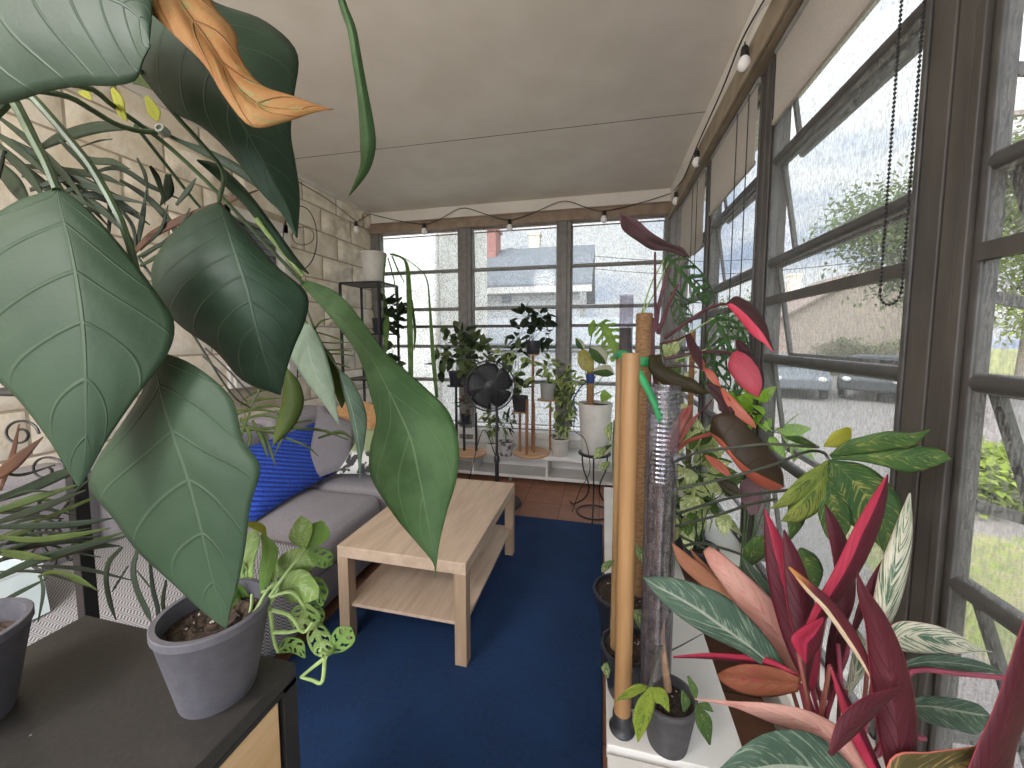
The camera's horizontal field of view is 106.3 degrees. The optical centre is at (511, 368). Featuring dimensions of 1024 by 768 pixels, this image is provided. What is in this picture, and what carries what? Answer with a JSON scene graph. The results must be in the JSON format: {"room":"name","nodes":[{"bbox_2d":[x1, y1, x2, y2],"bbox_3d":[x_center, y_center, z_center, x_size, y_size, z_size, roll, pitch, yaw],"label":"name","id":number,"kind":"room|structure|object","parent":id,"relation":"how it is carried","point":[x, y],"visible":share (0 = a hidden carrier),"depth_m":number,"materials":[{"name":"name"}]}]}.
{"room":"sunroom","nodes":[
{"label":"sunroom","id":0,"kind":"room"},
{"bbox_2d":[0,85,374,466],"bbox_3d":[-2.119,-0.130,1.791,0.254,2.635,5.230,1,5,13],"label":"wall","id":1,"kind":"structure","parent":0,"point":[337,258],"depth_m":2.23,"materials":[{"name":"beige brick"}]},
{"bbox_2d":[118,83,370,215],"bbox_3d":[-2.050,-1.419,1.597,0.030,0.035,5.080,1,5,13],"label":"trim","id":2,"kind":"structure","parent":1,"relation":"attached to","point":[131,87],"depth_m":2.34,"materials":[{"name":"white paint"}]},
{"bbox_2d":[224,205,296,388],"bbox_3d":[-1.885,-0.491,2.774,0.250,1.200,0.560,1,5,13],"label":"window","id":3,"kind":"structure","parent":1,"relation":"in","point":[246,214],"depth_m":2.86,"materials":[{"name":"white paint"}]},
{"bbox_2d":[282,206,317,378],"bbox_3d":[-1.667,-0.509,3.002,0.098,1.502,0.355,1,5,13],"label":"trellis","id":4,"kind":"object","parent":1,"relation":"attached to","point":[300,206],"visible":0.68,"depth_m":3.03,"materials":[{"name":"black metal"}]},
{"bbox_2d":[370,234,383,343],"bbox_3d":[-1.439,-0.363,4.163,0.090,2.130,0.120,1,5,13],"label":"trim","id":5,"kind":"structure","parent":1,"relation":"attached to","point":[375,238],"depth_m":4.07,"materials":[{"name":"grey paint"}]},
{"bbox_2d":[295,111,705,158],"bbox_3d":[-0.356,-1.514,2.534,3.301,0.006,0.009,1,5,12],"label":"trim","id":6,"kind":"structure","parent":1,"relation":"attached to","point":[705,111],"depth_m":2.45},
{"bbox_2d":[368,201,670,236],"bbox_3d":[-0.027,-1.438,3.729,3.000,0.100,0.155,1,5,13],"label":"trim","id":7,"kind":"structure","parent":1,"relation":"attached to","point":[662,208],"depth_m":3.65,"materials":[{"name":"brown wood"}]},
{"bbox_2d":[371,188,670,223],"bbox_3d":[-0.024,-1.546,3.733,3.000,0.115,0.130,1,5,13],"label":"trim","id":8,"kind":"structure","parent":1,"relation":"attached to","point":[631,197],"depth_m":3.63,"materials":[{"name":"paint"}]},
{"bbox_2d":[131,0,879,212],"bbox_3d":[-0.784,-1.507,1.473,4.350,0.160,5.630,1,5,13],"label":"ceiling","id":9,"kind":"structure","parent":0,"point":[440,71],"depth_m":2.03,"materials":[{"name":"paint"}]},
{"bbox_2d":[299,0,764,234],"bbox_3d":[-0.343,-1.263,2.423,2.945,0.497,2.581,1,5,13],"label":"string lights","id":10,"kind":"object","parent":9,"relation":"hanging from","point":[744,61],"visible":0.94,"depth_m":2.35,"materials":[{"name":"black plastic"}]},
{"bbox_2d":[670,0,770,200],"bbox_3d":[0.856,-1.314,0.891,0.105,0.135,5.020,1,5,13],"label":"trim","id":11,"kind":"structure","parent":9,"relation":"attached to","point":[753,27],"depth_m":1.88,"materials":[{"name":"paint"}]},
{"bbox_2d":[273,473,775,767],"bbox_3d":[-0.688,1.272,1.528,3.310,0.120,5.160,1,5,13],"label":"floor","id":12,"kind":"structure","parent":0,"point":[549,499],"depth_m":2.86,"materials":[{"name":"ceramic"}]},
{"bbox_2d":[0,387,99,618],"bbox_3d":[-1.072,0.645,0.973,0.316,1.219,0.296,3,5,35],"label":"plant stand","id":13,"kind":"object","parent":12,"relation":"on","point":[87,601],"visible":0.38,"depth_m":0.94,"materials":[{"name":"black metal"}]},
{"bbox_2d":[0,118,353,621],"bbox_3d":[-0.820,-0.017,0.862,0.840,1.104,0.291,0,4,-2],"label":"potted plant","id":14,"kind":"object","parent":13,"relation":"on","point":[67,176],"visible":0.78,"depth_m":0.80,"materials":[{"name":"plant"}]},
{"bbox_2d":[0,615,300,767],"bbox_3d":[-0.638,0.892,0.166,0.444,0.850,0.996,1,5,13],"label":"base cabinet","id":15,"kind":"object","parent":12,"relation":"on","point":[93,692],"visible":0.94,"depth_m":0.50,"materials":[{"name":"black wood"}]},
{"bbox_2d":[0,0,458,720],"bbox_3d":[-0.426,-0.098,0.645,0.647,1.050,0.686,1,5,13],"label":"philodendron","id":16,"kind":"object","parent":15,"relation":"on","point":[83,330],"visible":1,"depth_m":0.47,"materials":[{"name":"plant"}]},
{"bbox_2d":[0,597,34,720],"bbox_3d":[-0.689,0.382,0.468,0.142,0.120,0.142,1,5,13],"label":"pot","id":17,"kind":"object","parent":16,"relation":"on","point":[16,613],"depth_m":0.49,"materials":[{"name":"grey ceramic"}]},
{"bbox_2d":[147,516,354,719],"bbox_3d":[-0.361,0.322,0.550,0.233,0.241,0.151,-3,5,-29],"label":"monstera","id":18,"kind":"object","parent":15,"relation":"on","point":[206,667],"visible":0.94,"depth_m":0.53,"materials":[{"name":"ceramic"}]},
{"bbox_2d":[147,578,270,719],"bbox_3d":[-0.401,0.379,0.520,0.131,0.117,0.131,1,5,13],"label":"pot","id":19,"kind":"object","parent":18,"relation":"on","point":[206,667],"depth_m":0.49,"materials":[{"name":"grey ceramic"}]},
{"bbox_2d":[0,405,386,610],"bbox_3d":[-1.391,0.767,1.951,1.145,0.820,2.210,1,5,13],"label":"sofa","id":20,"kind":"object","parent":12,"relation":"on","point":[344,503],"visible":0.17,"depth_m":1.95,"materials":[{"name":"grey fabric"}]},
{"bbox_2d":[0,463,99,568],"bbox_3d":[-1.960,0.626,1.320,0.317,0.439,0.743,1,5,13],"label":"plant","id":21,"kind":"object","parent":20,"relation":"on","point":[12,482],"depth_m":1.48,"materials":[{"name":"green plant"}]},
{"bbox_2d":[27,537,311,657],"bbox_3d":[-1.357,0.933,1.374,0.851,0.340,0.800,1,5,13],"label":"throw blanket","id":22,"kind":"object","parent":20,"relation":"on","point":[61,594],"visible":0.12,"depth_m":1.35,"materials":[{"name":"grey fabric"}]},
{"bbox_2d":[0,556,49,619],"bbox_3d":[-1.691,0.703,1.165,0.410,0.142,0.250,1,5,13],"label":"plastic tub","id":23,"kind":"object","parent":22,"relation":"on","point":[10,584],"visible":0.3,"depth_m":1.20,"materials":[{"name":"white plastic"}]},
{"bbox_2d":[91,422,263,542],"bbox_3d":[-1.777,0.568,2.075,0.310,0.442,0.874,1,5,13],"label":"cushion","id":24,"kind":"object","parent":20,"relation":"on","point":[98,512],"depth_m":1.67,"materials":[{"name":"grey fabric"}]},
{"bbox_2d":[248,405,327,439],"bbox_3d":[-1.611,0.515,2.787,0.318,0.446,0.639,1,5,13],"label":"cushion","id":25,"kind":"object","parent":20,"relation":"on","point":[309,412],"depth_m":2.69,"materials":[{"name":"grey fabric"}]},
{"bbox_2d":[248,422,332,521],"bbox_3d":[-1.326,0.556,2.329,0.378,0.303,1.009,1,5,13],"label":"knit pillow","id":26,"kind":"object","parent":20,"relation":"on","point":[294,471],"visible":0.6,"depth_m":2.17,"materials":[{"name":"blue fabric"}]},
{"bbox_2d":[247,488,379,576],"bbox_3d":[-1.316,0.847,1.973,1.000,0.223,0.829,1,5,13],"label":"seat cushion","id":27,"kind":"object","parent":20,"relation":"on","point":[343,510],"depth_m":1.99,"materials":[{"name":"grey fabric"}]},
{"bbox_2d":[310,404,353,477],"bbox_3d":[-1.162,0.470,2.493,0.278,0.428,0.437,-1,5,-12],"label":"pillow","id":28,"kind":"object","parent":20,"relation":"on","point":[332,451],"visible":0.72,"depth_m":2.44,"materials":[{"name":"grey fabric"}]},
{"bbox_2d":[306,470,386,511],"bbox_3d":[-1.152,0.790,2.679,0.985,0.224,0.666,1,5,13],"label":"seat cushion","id":29,"kind":"object","parent":20,"relation":"on","point":[345,483],"depth_m":2.38,"materials":[{"name":"grey fabric"}]},
{"bbox_2d":[336,429,373,474],"bbox_3d":[-0.932,0.545,2.481,0.346,0.295,0.201,-1,5,-13],"label":"printed pillow","id":30,"kind":"object","parent":20,"relation":"on","point":[350,466],"visible":0.33,"depth_m":2.40,"materials":[{"name":"white fabric"}]},
{"bbox_2d":[337,401,375,428],"bbox_3d":[-1.138,0.346,2.852,0.360,0.235,0.290,1,5,13],"label":"pillow","id":31,"kind":"object","parent":20,"relation":"on","point":[342,412],"visible":0.22,"depth_m":2.78,"materials":[{"name":"fabric"}]},
{"bbox_2d":[338,281,399,400],"bbox_3d":[-1.306,0.133,3.588,0.400,1.830,0.328,1,5,13],"label":"shelf unit","id":32,"kind":"object","parent":12,"relation":"on","point":[359,284],"visible":0.38,"depth_m":3.46,"materials":[{"name":"black metal"}]},
{"bbox_2d":[372,293,406,337],"bbox_3d":[-1.093,-0.485,3.475,0.335,0.413,0.216,-2,5,-19],"label":"leaf plant","id":33,"kind":"object","parent":32,"relation":"on","point":[401,309],"visible":0.77,"depth_m":3.46,"materials":[{"name":"green plant"}]},
{"bbox_2d":[387,341,406,367],"bbox_3d":[-1.108,-0.086,3.508,0.275,0.350,0.220,1,5,13],"label":"shelf plant","id":34,"kind":"object","parent":32,"relation":"on","point":[390,344],"visible":0.27,"depth_m":3.51,"materials":[{"name":"green plant"}]},
{"bbox_2d":[360,250,438,397],"bbox_3d":[-1.005,-0.404,3.425,0.776,1.300,0.256,2,5,21],"label":"cactus","id":35,"kind":"object","parent":32,"relation":"on","point":[373,262],"visible":0.98,"depth_m":3.40,"materials":[{"name":"plant"}]},
{"bbox_2d":[360,250,385,281],"bbox_3d":[-1.258,-0.914,3.495,0.226,0.278,0.226,1,5,13],"label":"pot","id":36,"kind":"object","parent":35,"relation":"on","point":[373,262],"depth_m":3.41,"materials":[{"name":"white ceramic"}]},
{"bbox_2d":[287,514,601,767],"bbox_3d":[-0.228,1.183,1.779,1.259,0.015,2.250,1,5,13],"label":"area rug","id":37,"kind":"object","parent":12,"relation":"on","point":[528,694],"visible":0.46,"depth_m":1.49,"materials":[{"name":"blue carpet"}]},
{"bbox_2d":[337,478,514,666],"bbox_3d":[-0.365,0.941,2.006,0.580,0.434,0.865,1,5,13],"label":"coffee table","id":38,"kind":"object","parent":37,"relation":"on","point":[471,544],"visible":0.73,"depth_m":1.71,"materials":[{"name":"brown wood"}]},
{"bbox_2d":[352,524,510,623],"bbox_3d":[-0.365,0.995,2.010,0.556,0.014,0.825,1,5,13],"label":"shelf","id":39,"kind":"object","parent":38,"relation":"attached to","point":[401,590],"depth_m":1.76,"materials":[{"name":"brown wood"}]},
{"bbox_2d":[464,360,521,513],"bbox_3d":[-0.160,0.508,3.071,0.484,1.162,0.418,1,5,13],"label":"pedestal fan","id":40,"kind":"object","parent":12,"relation":"on","point":[489,384],"visible":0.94,"depth_m":3.03,"materials":[{"name":"black plastic"}]},
{"bbox_2d":[458,441,612,485],"bbox_3d":[0.007,0.906,3.706,2.160,0.270,0.320,1,5,13],"label":"bench","id":41,"kind":"object","parent":12,"relation":"on","point":[569,468],"visible":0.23,"depth_m":3.64,"materials":[{"name":"white laminate"}]},
{"bbox_2d":[447,384,486,458],"bbox_3d":[-0.418,0.466,3.541,0.380,0.633,0.320,1,5,13],"label":"plant stand","id":42,"kind":"object","parent":41,"relation":"on","point":[465,452],"visible":0.72,"depth_m":3.56,"materials":[{"name":"brown wood"}]},
{"bbox_2d":[424,321,494,385],"bbox_3d":[-0.492,-0.150,3.550,0.680,0.602,0.352,0,4,-1],"label":"houseplant","id":43,"kind":"object","parent":42,"relation":"on","point":[456,376],"visible":0.96,"depth_m":3.52,"materials":[{"name":"plant"}]},
{"bbox_2d":[454,393,472,422],"bbox_3d":[-0.422,0.350,3.576,0.218,0.284,0.162,-3,5,-31],"label":"leaf plant","id":44,"kind":"object","parent":42,"relation":"on","point":[465,418],"visible":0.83,"depth_m":3.56,"materials":[{"name":"green plant"}]},
{"bbox_2d":[479,407,499,454],"bbox_3d":[-0.219,0.553,3.555,0.182,0.457,0.219,-1,5,-12],"label":"plant","id":45,"kind":"object","parent":41,"relation":"on","point":[489,450],"visible":0.79,"depth_m":3.52,"materials":[{"name":"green plant"}]},
{"bbox_2d":[494,407,516,456],"bbox_3d":[-0.042,0.569,3.513,0.220,0.432,0.268,-2,5,-29],"label":"spiky succulent","id":46,"kind":"object","parent":41,"relation":"on","point":[505,445],"visible":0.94,"depth_m":3.47,"materials":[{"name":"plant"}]},
{"bbox_2d":[498,439,513,456],"bbox_3d":[-0.055,0.722,3.499,0.152,0.130,0.151,1,5,13],"label":"pot","id":47,"kind":"object","parent":46,"relation":"on","point":[505,445],"depth_m":3.45,"materials":[{"name":"white ceramic"}]},
{"bbox_2d":[512,354,557,458],"bbox_3d":[0.210,0.325,3.511,0.419,0.919,0.340,1,5,13],"label":"plant stand","id":48,"kind":"object","parent":41,"relation":"on","point":[527,452],"visible":0.85,"depth_m":3.52,"materials":[{"name":"brown wood"}]},
{"bbox_2d":[492,333,534,411],"bbox_3d":[0.004,0.021,3.536,0.425,0.723,0.261,1,5,13],"label":"houseplant","id":49,"kind":"object","parent":48,"relation":"on","point":[518,400],"visible":0.93,"depth_m":3.49,"materials":[{"name":"plant"}]},
{"bbox_2d":[504,303,557,353],"bbox_3d":[0.170,-0.380,3.548,0.500,0.481,0.295,-1,5,-13],"label":"fig","id":50,"kind":"object","parent":48,"relation":"on","point":[532,346],"visible":0.98,"depth_m":3.51,"materials":[{"name":"plant"}]},
{"bbox_2d":[525,340,540,353],"bbox_3d":[0.194,-0.201,3.545,0.142,0.125,0.141,1,5,13],"label":"pot","id":51,"kind":"object","parent":50,"relation":"on","point":[532,346],"depth_m":3.49,"materials":[{"name":"black plastic"}]},
{"bbox_2d":[530,353,586,420],"bbox_3d":[0.434,0.156,3.567,0.537,0.623,0.298,1,5,13],"label":"cascade","id":52,"kind":"object","parent":48,"relation":"on","point":[547,388],"visible":0.93,"depth_m":3.52,"materials":[{"name":"plant"}]},
{"bbox_2d":[540,382,555,399],"bbox_3d":[0.333,0.203,3.544,0.152,0.150,0.151,1,5,13],"label":"pot","id":53,"kind":"object","parent":52,"relation":"on","point":[547,389],"depth_m":3.49,"materials":[{"name":"white ceramic"}]},
{"bbox_2d":[549,380,581,457],"bbox_3d":[0.482,0.441,3.515,0.303,0.688,0.269,0,4,5],"label":"bamboo plant","id":54,"kind":"object","parent":41,"relation":"on","point":[560,444],"visible":0.95,"depth_m":3.47,"materials":[{"name":"green plant"}]},
{"bbox_2d":[570,411,610,523],"bbox_3d":[0.615,0.700,2.861,0.383,0.809,0.353,1,5,13],"label":"wire plant stand","id":55,"kind":"object","parent":12,"relation":"on","point":[606,456],"visible":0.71,"depth_m":2.86,"materials":[{"name":"black metal"}]},
{"bbox_2d":[572,319,619,455],"bbox_3d":[0.630,0.133,2.817,0.299,0.998,0.327,-4,6,-41],"label":"monstera","id":56,"kind":"object","parent":55,"relation":"on","point":[594,415],"visible":0.92,"depth_m":2.79,"materials":[{"name":"ceramic"}]},
{"bbox_2d":[578,400,612,455],"bbox_3d":[0.623,0.439,2.885,0.252,0.376,0.252,1,5,13],"label":"pot","id":57,"kind":"object","parent":56,"relation":"on","point":[594,415],"depth_m":2.79,"materials":[{"name":"white ceramic"}]},
{"bbox_2d":[607,754,664,767],"bbox_3d":[0.212,1.148,0.171,0.315,0.338,1.495,1,5,13],"label":"bench","id":58,"kind":"object","parent":12,"relation":"on","point":[613,761],"visible":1,"depth_m":0.90,"materials":[{"name":"white laminate"}]},
{"bbox_2d":[643,474,1023,767],"bbox_3d":[0.409,0.554,0.521,0.437,0.793,0.349,3,5,30],"label":"stromanthe","id":59,"kind":"object","parent":58,"relation":"on","point":[777,623],"visible":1,"depth_m":0.51,"materials":[{"name":"plant"}]},
{"bbox_2d":[604,487,741,767],"bbox_3d":[0.574,1.022,1.714,0.317,0.350,1.665,1,5,13],"label":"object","id":60,"kind":"object","parent":12,"relation":"on","point":[725,742],"visible":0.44,"depth_m":1.02,"materials":[{"name":"white laminate"}]},
{"bbox_2d":[593,358,643,708],"bbox_3d":[0.319,0.428,1.031,0.161,0.940,0.152,-4,6,-44],"label":"vine","id":61,"kind":"object","parent":60,"relation":"on","point":[608,637],"visible":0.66,"depth_m":1.03,"materials":[{"name":"wood"}]},
{"bbox_2d":[601,627,641,708],"bbox_3d":[0.323,0.829,1.065,0.152,0.135,0.152,1,5,13],"label":"pot","id":62,"kind":"object","parent":61,"relation":"on","point":[607,644],"depth_m":1.04,"materials":[{"name":"black plastic"}]},
{"bbox_2d":[609,353,639,740],"bbox_3d":[0.276,0.434,0.928,0.064,0.945,0.064,1,5,13],"label":"wooden pole","id":63,"kind":"object","parent":60,"relation":"on","point":[621,725],"visible":1,"depth_m":0.91,"materials":[{"name":"brown wood"}]},
{"bbox_2d":[612,350,662,423],"bbox_3d":[0.278,0.035,0.947,0.069,0.166,0.199,-2,5,-19],"label":"tie","id":64,"kind":"object","parent":63,"relation":"attached to","point":[618,354],"visible":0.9,"depth_m":0.88,"materials":[{"name":"green plastic"}]},
{"bbox_2d":[619,328,631,352],"bbox_3d":[0.520,0.278,1.584,0.152,1.153,0.134,3,6,37],"label":"pole","id":65,"kind":"object","parent":60,"relation":"on","point":[625,343],"visible":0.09,"depth_m":1.53,"materials":[{"name":"wood"}]},
{"bbox_2d":[650,341,696,508],"bbox_3d":[0.832,0.327,2.064,0.272,0.980,0.263,1,5,13],"label":"pothos","id":66,"kind":"object","parent":60,"relation":"on","point":[669,349],"visible":0.44,"depth_m":2.05,"materials":[{"name":"plant"}]},
{"bbox_2d":[593,213,784,630],"bbox_3d":[0.517,0.216,1.166,0.533,1.341,0.300,4,6,39],"label":"philodendron","id":67,"kind":"object","parent":60,"relation":"on","point":[728,428],"visible":0.91,"depth_m":1.09,"materials":[{"name":"plant"}]},
{"bbox_2d":[593,573,642,630],"bbox_3d":[0.376,0.813,1.305,0.198,0.130,0.198,1,5,13],"label":"pot","id":68,"kind":"object","parent":67,"relation":"on","point":[602,585],"depth_m":1.28,"materials":[{"name":"grey ceramic"}]},
{"bbox_2d":[641,255,751,550],"bbox_3d":[0.767,0.209,1.555,0.343,1.295,0.484,4,6,40],"label":"vine","id":69,"kind":"object","parent":60,"relation":"on","point":[724,340],"visible":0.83,"depth_m":1.43,"materials":[{"name":"plant"}]},
{"bbox_2d":[654,418,743,568],"bbox_3d":[0.782,0.530,1.638,0.388,0.642,0.305,1,5,13],"label":"pothos","id":70,"kind":"object","parent":60,"relation":"on","point":[698,495],"visible":0.61,"depth_m":1.59,"materials":[{"name":"plant"}]},
{"bbox_2d":[682,537,719,568],"bbox_3d":[0.793,0.798,1.619,0.142,0.110,0.141,1,5,13],"label":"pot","id":71,"kind":"object","parent":70,"relation":"on","point":[697,550],"depth_m":1.60,"materials":[{"name":"black plastic"}]},
{"bbox_2d":[615,427,951,760],"bbox_3d":[0.474,0.486,0.754,0.489,0.867,0.228,4,6,41],"label":"philodendron","id":72,"kind":"object","parent":60,"relation":"on","point":[667,708],"visible":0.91,"depth_m":0.82,"materials":[{"name":"plant"}]},
{"bbox_2d":[640,674,697,760],"bbox_3d":[0.378,0.846,0.931,0.130,0.122,0.130,1,5,13],"label":"pot","id":73,"kind":"object","parent":72,"relation":"on","point":[669,734],"depth_m":0.89,"materials":[{"name":"grey ceramic"}]},
{"bbox_2d":[458,434,656,457],"bbox_3d":[-0.018,0.842,3.944,3.000,0.360,0.100,1,5,13],"label":"wall","id":74,"kind":"structure","parent":0,"point":[483,438],"depth_m":3.84,"materials":[{"name":"white paint"}]},
{"bbox_2d":[380,230,459,425],"bbox_3d":[-0.959,-0.416,4.061,0.890,2.010,0.073,1,5,13],"label":"window","id":75,"kind":"structure","parent":74,"relation":"in","point":[381,238],"depth_m":4.01,"materials":[{"name":"metal"}]},
{"bbox_2d":[457,228,473,438],"bbox_3d":[-0.465,-0.345,3.929,0.135,2.130,0.132,1,5,13],"label":"trim","id":76,"kind":"structure","parent":74,"relation":"attached to","point":[464,234],"depth_m":3.84,"materials":[{"name":"grey paint"}]},
{"bbox_2d":[472,223,556,430],"bbox_3d":[0.022,-0.398,3.832,0.855,2.010,0.073,1,5,13],"label":"window","id":77,"kind":"structure","parent":74,"relation":"in","point":[536,267],"depth_m":3.82,"materials":[{"name":"metal"}]},
{"bbox_2d":[458,424,657,444],"bbox_3d":[-0.024,0.635,3.903,3.000,0.060,0.190,1,5,13],"label":"trim","id":78,"kind":"structure","parent":74,"relation":"attached to","point":[540,434],"depth_m":3.79,"materials":[{"name":"white paint"}]},
{"bbox_2d":[555,221,571,432],"bbox_3d":[0.497,-0.328,3.704,0.130,2.130,0.132,1,5,13],"label":"trim","id":79,"kind":"structure","parent":74,"relation":"attached to","point":[563,297],"depth_m":3.62,"materials":[{"name":"grey paint"}]},
{"bbox_2d":[569,215,665,436],"bbox_3d":[0.971,-0.380,3.610,0.835,2.010,0.073,1,5,13],"label":"window","id":80,"kind":"structure","parent":74,"relation":"in","point":[650,262],"depth_m":3.58,"materials":[{"name":"metal"}]},
{"bbox_2d":[679,496,788,729],"bbox_3d":[0.887,1.045,1.089,0.070,0.400,5.060,1,5,13],"label":"wall","id":81,"kind":"structure","parent":0,"point":[775,700],"depth_m":1.32,"materials":[{"name":"white paint"}]},
{"bbox_2d":[661,206,688,438],"bbox_3d":[1.387,-0.297,3.308,0.115,2.130,0.500,1,5,13],"label":"trim","id":82,"kind":"structure","parent":81,"relation":"attached to","point":[673,226],"depth_m":3.19,"materials":[{"name":"grey paint"}]},
{"bbox_2d":[676,165,721,472],"bbox_3d":[1.296,-0.289,2.702,0.107,1.910,0.720,1,5,13],"label":"window","id":83,"kind":"structure","parent":81,"relation":"in","point":[696,403],"depth_m":2.69,"materials":[{"name":"metal"}]},
{"bbox_2d":[679,167,706,371],"bbox_3d":[1.239,-0.613,2.690,0.032,1.257,0.700,1,5,13],"label":"roller shade","id":84,"kind":"object","parent":83,"relation":"attached to","point":[692,208],"visible":0.85,"depth_m":2.56,"materials":[{"name":"fabric"}]},
{"bbox_2d":[697,160,721,478],"bbox_3d":[1.179,-0.183,2.305,0.060,2.060,0.120,1,5,13],"label":"trim","id":85,"kind":"structure","parent":81,"relation":"attached to","point":[719,209],"depth_m":2.25,"materials":[{"name":"metal"}]},
{"bbox_2d":[701,74,764,542],"bbox_3d":[1.107,-0.227,1.901,0.107,1.910,0.690,1,5,13],"label":"window","id":86,"kind":"structure","parent":81,"relation":"in","point":[752,190],"depth_m":1.92,"materials":[{"name":"metal"}]},
{"bbox_2d":[709,77,760,389],"bbox_3d":[1.051,-0.500,1.893,0.032,1.357,0.670,1,5,13],"label":"roller shade","id":87,"kind":"object","parent":86,"relation":"attached to","point":[733,158],"visible":0.88,"depth_m":1.75,"materials":[{"name":"fabric"}]},
{"bbox_2d":[743,54,791,561],"bbox_3d":[0.993,-0.121,1.514,0.060,2.060,0.130,1,5,13],"label":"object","id":88,"kind":"structure","parent":81,"relation":"attached to","point":[770,72],"depth_m":1.46,"materials":[{"name":"metal"}]},
{"bbox_2d":[652,436,885,767],"bbox_3d":[0.821,0.823,1.051,0.230,0.050,4.990,1,5,13],"label":"trim","id":89,"kind":"structure","parent":81,"relation":"attached to","point":[729,541],"depth_m":1.56,"materials":[{"name":"white paint"}]},
{"bbox_2d":[729,386,817,568],"bbox_3d":[0.974,0.463,1.443,0.350,0.806,0.218,0,4,-2],"label":"leaf plant","id":90,"kind":"object","parent":89,"relation":"on","point":[745,400],"visible":0.42,"depth_m":1.41,"materials":[{"name":"plant"}]},
{"bbox_2d":[754,0,934,739],"bbox_3d":[0.921,-0.164,1.097,0.113,1.910,0.705,1,5,13],"label":"window","id":91,"kind":"structure","parent":81,"relation":"in","point":[878,69],"depth_m":1.00,"materials":[{"name":"glass"}]},
{"bbox_2d":[772,0,925,305],"bbox_3d":[0.858,-0.630,1.042,0.048,0.965,0.731,1,5,15],"label":"roller shade","id":92,"kind":"object","parent":91,"relation":"attached to","point":[817,29],"visible":1,"depth_m":1.08,"materials":[{"name":"fabric"}]},
{"bbox_2d":[875,0,997,751],"bbox_3d":[0.788,-0.058,0.704,0.037,2.060,0.135,1,5,13],"label":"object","id":93,"kind":"structure","parent":81,"relation":"attached to","point":[963,35],"depth_m":0.69,"materials":[{"name":"metal"}]},
{"bbox_2d":[929,0,1023,767],"bbox_3d":[0.759,-0.099,0.262,0.178,1.910,0.731,1,5,13],"label":"window","id":94,"kind":"structure","parent":81,"relation":"in","point":[1000,155],"depth_m":0.62,"materials":[{"name":"glass"}]},
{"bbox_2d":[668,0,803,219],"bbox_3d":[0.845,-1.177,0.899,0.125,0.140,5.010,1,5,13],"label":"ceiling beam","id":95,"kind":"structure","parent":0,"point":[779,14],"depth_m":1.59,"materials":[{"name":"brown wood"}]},
{"label":"outside","id":96,"kind":"structure","parent":0,"visible":0},
{"bbox_2d":[493,348,1023,767],"bbox_3d":[24.036,0.860,15.021,160.000,0.001,160.000,1,5,13],"label":"ground","id":97,"kind":"structure","parent":96,"point":[997,553],"depth_m":4.25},
{"bbox_2d":[383,230,487,424],"bbox_3d":[-2.155,-1.326,7.821,3.159,5.480,3.000,1,5,13],"label":"stone house","id":98,"kind":"structure","parent":97,"relation":"on","point":[434,252],"depth_m":6.41,"materials":[{"name":"white paint"}]},
{"bbox_2d":[487,229,594,349],"bbox_3d":[-3.810,-2.125,15.050,13.716,5.946,5.700,1,5,13],"label":"neighbor house","id":99,"kind":"structure","parent":97,"relation":"on","point":[537,287],"depth_m":11.80,"materials":[{"name":"white"}]},
{"bbox_2d":[486,317,635,430],"bbox_3d":[0.692,-0.018,9.572,4.572,2.599,2.100,1,5,13],"label":"annex","id":100,"kind":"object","parent":97,"relation":"on","point":[498,334],"visible":0.21,"depth_m":8.80,"materials":[{"name":"white"}]},
{"bbox_2d":[698,290,750,348],"bbox_3d":[23.301,-4.772,40.573,8.088,7.267,8.068,1,5,13],"label":"tree","id":101,"kind":"object","parent":97,"relation":"on","point":[749,297],"visible":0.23,"depth_m":39.57,"materials":[{"name":"green plant"}]},
{"bbox_2d":[778,353,831,398],"bbox_3d":[10.556,0.167,14.561,1.770,1.444,4.472,2,5,29],"label":"car","id":102,"kind":"object","parent":97,"relation":"on","point":[790,377],"visible":0.44,"depth_m":12.71,"materials":[{"name":"paint"}]},
{"bbox_2d":[779,266,903,374],"bbox_3d":[20.569,-2.967,24.130,8.800,6.212,6.700,1,5,13],"label":"house","id":103,"kind":"structure","parent":97,"relation":"on","point":[821,319],"depth_m":21.57,"materials":[{"name":"beige"}]},
{"bbox_2d":[808,336,899,374],"bbox_3d":[18.987,-0.737,21.100,5.494,2.238,2.417,3,6,36],"label":"hedge","id":104,"kind":"object","parent":97,"relation":"on","point":[843,338],"visible":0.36,"depth_m":20.99,"materials":[{"name":"green plant"}]},
{"bbox_2d":[837,354,898,397],"bbox_3d":[13.048,0.245,13.569,4.472,1.444,1.770,-4,6,-40],"label":"car","id":105,"kind":"object","parent":97,"relation":"on","point":[845,382],"visible":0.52,"depth_m":12.47,"materials":[{"name":"paint"}]},
{"bbox_2d":[795,116,1023,328],"bbox_3d":[13.964,-3.579,12.597,7.149,9.243,7.781,-3,5,-34],"label":"street tree","id":106,"kind":"object","parent":97,"relation":"on","point":[894,235],"visible":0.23,"depth_m":12.94,"materials":[{"name":"green plant"}]},
{"bbox_2d":[977,436,1023,518],"bbox_3d":[6.186,1.280,5.066,2.906,0.817,1.365,-4,6,-40],"label":"bush","id":107,"kind":"object","parent":97,"relation":"on","point":[996,481],"visible":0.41,"depth_m":4.50,"materials":[{"name":"green plant"}]},
{"bbox_2d":[993,194,1023,375],"bbox_3d":[22.845,-3.906,16.502,6.893,9.286,8.285,3,5,30],"label":"tree","id":108,"kind":"object","parent":97,"relation":"on","point":[1019,367],"visible":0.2,"depth_m":16.98,"materials":[{"name":"green plant"}]},
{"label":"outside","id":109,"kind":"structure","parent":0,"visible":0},
{"bbox_2d":[507,230,1015,274],"bbox_3d":[8.656,-4.056,13.476,17.726,1.479,0.299,0,4,3],"label":"power lines","id":110,"kind":"object","parent":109,"point":[1015,230],"visible":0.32,"depth_m":13.41,"materials":[{"name":"black"}]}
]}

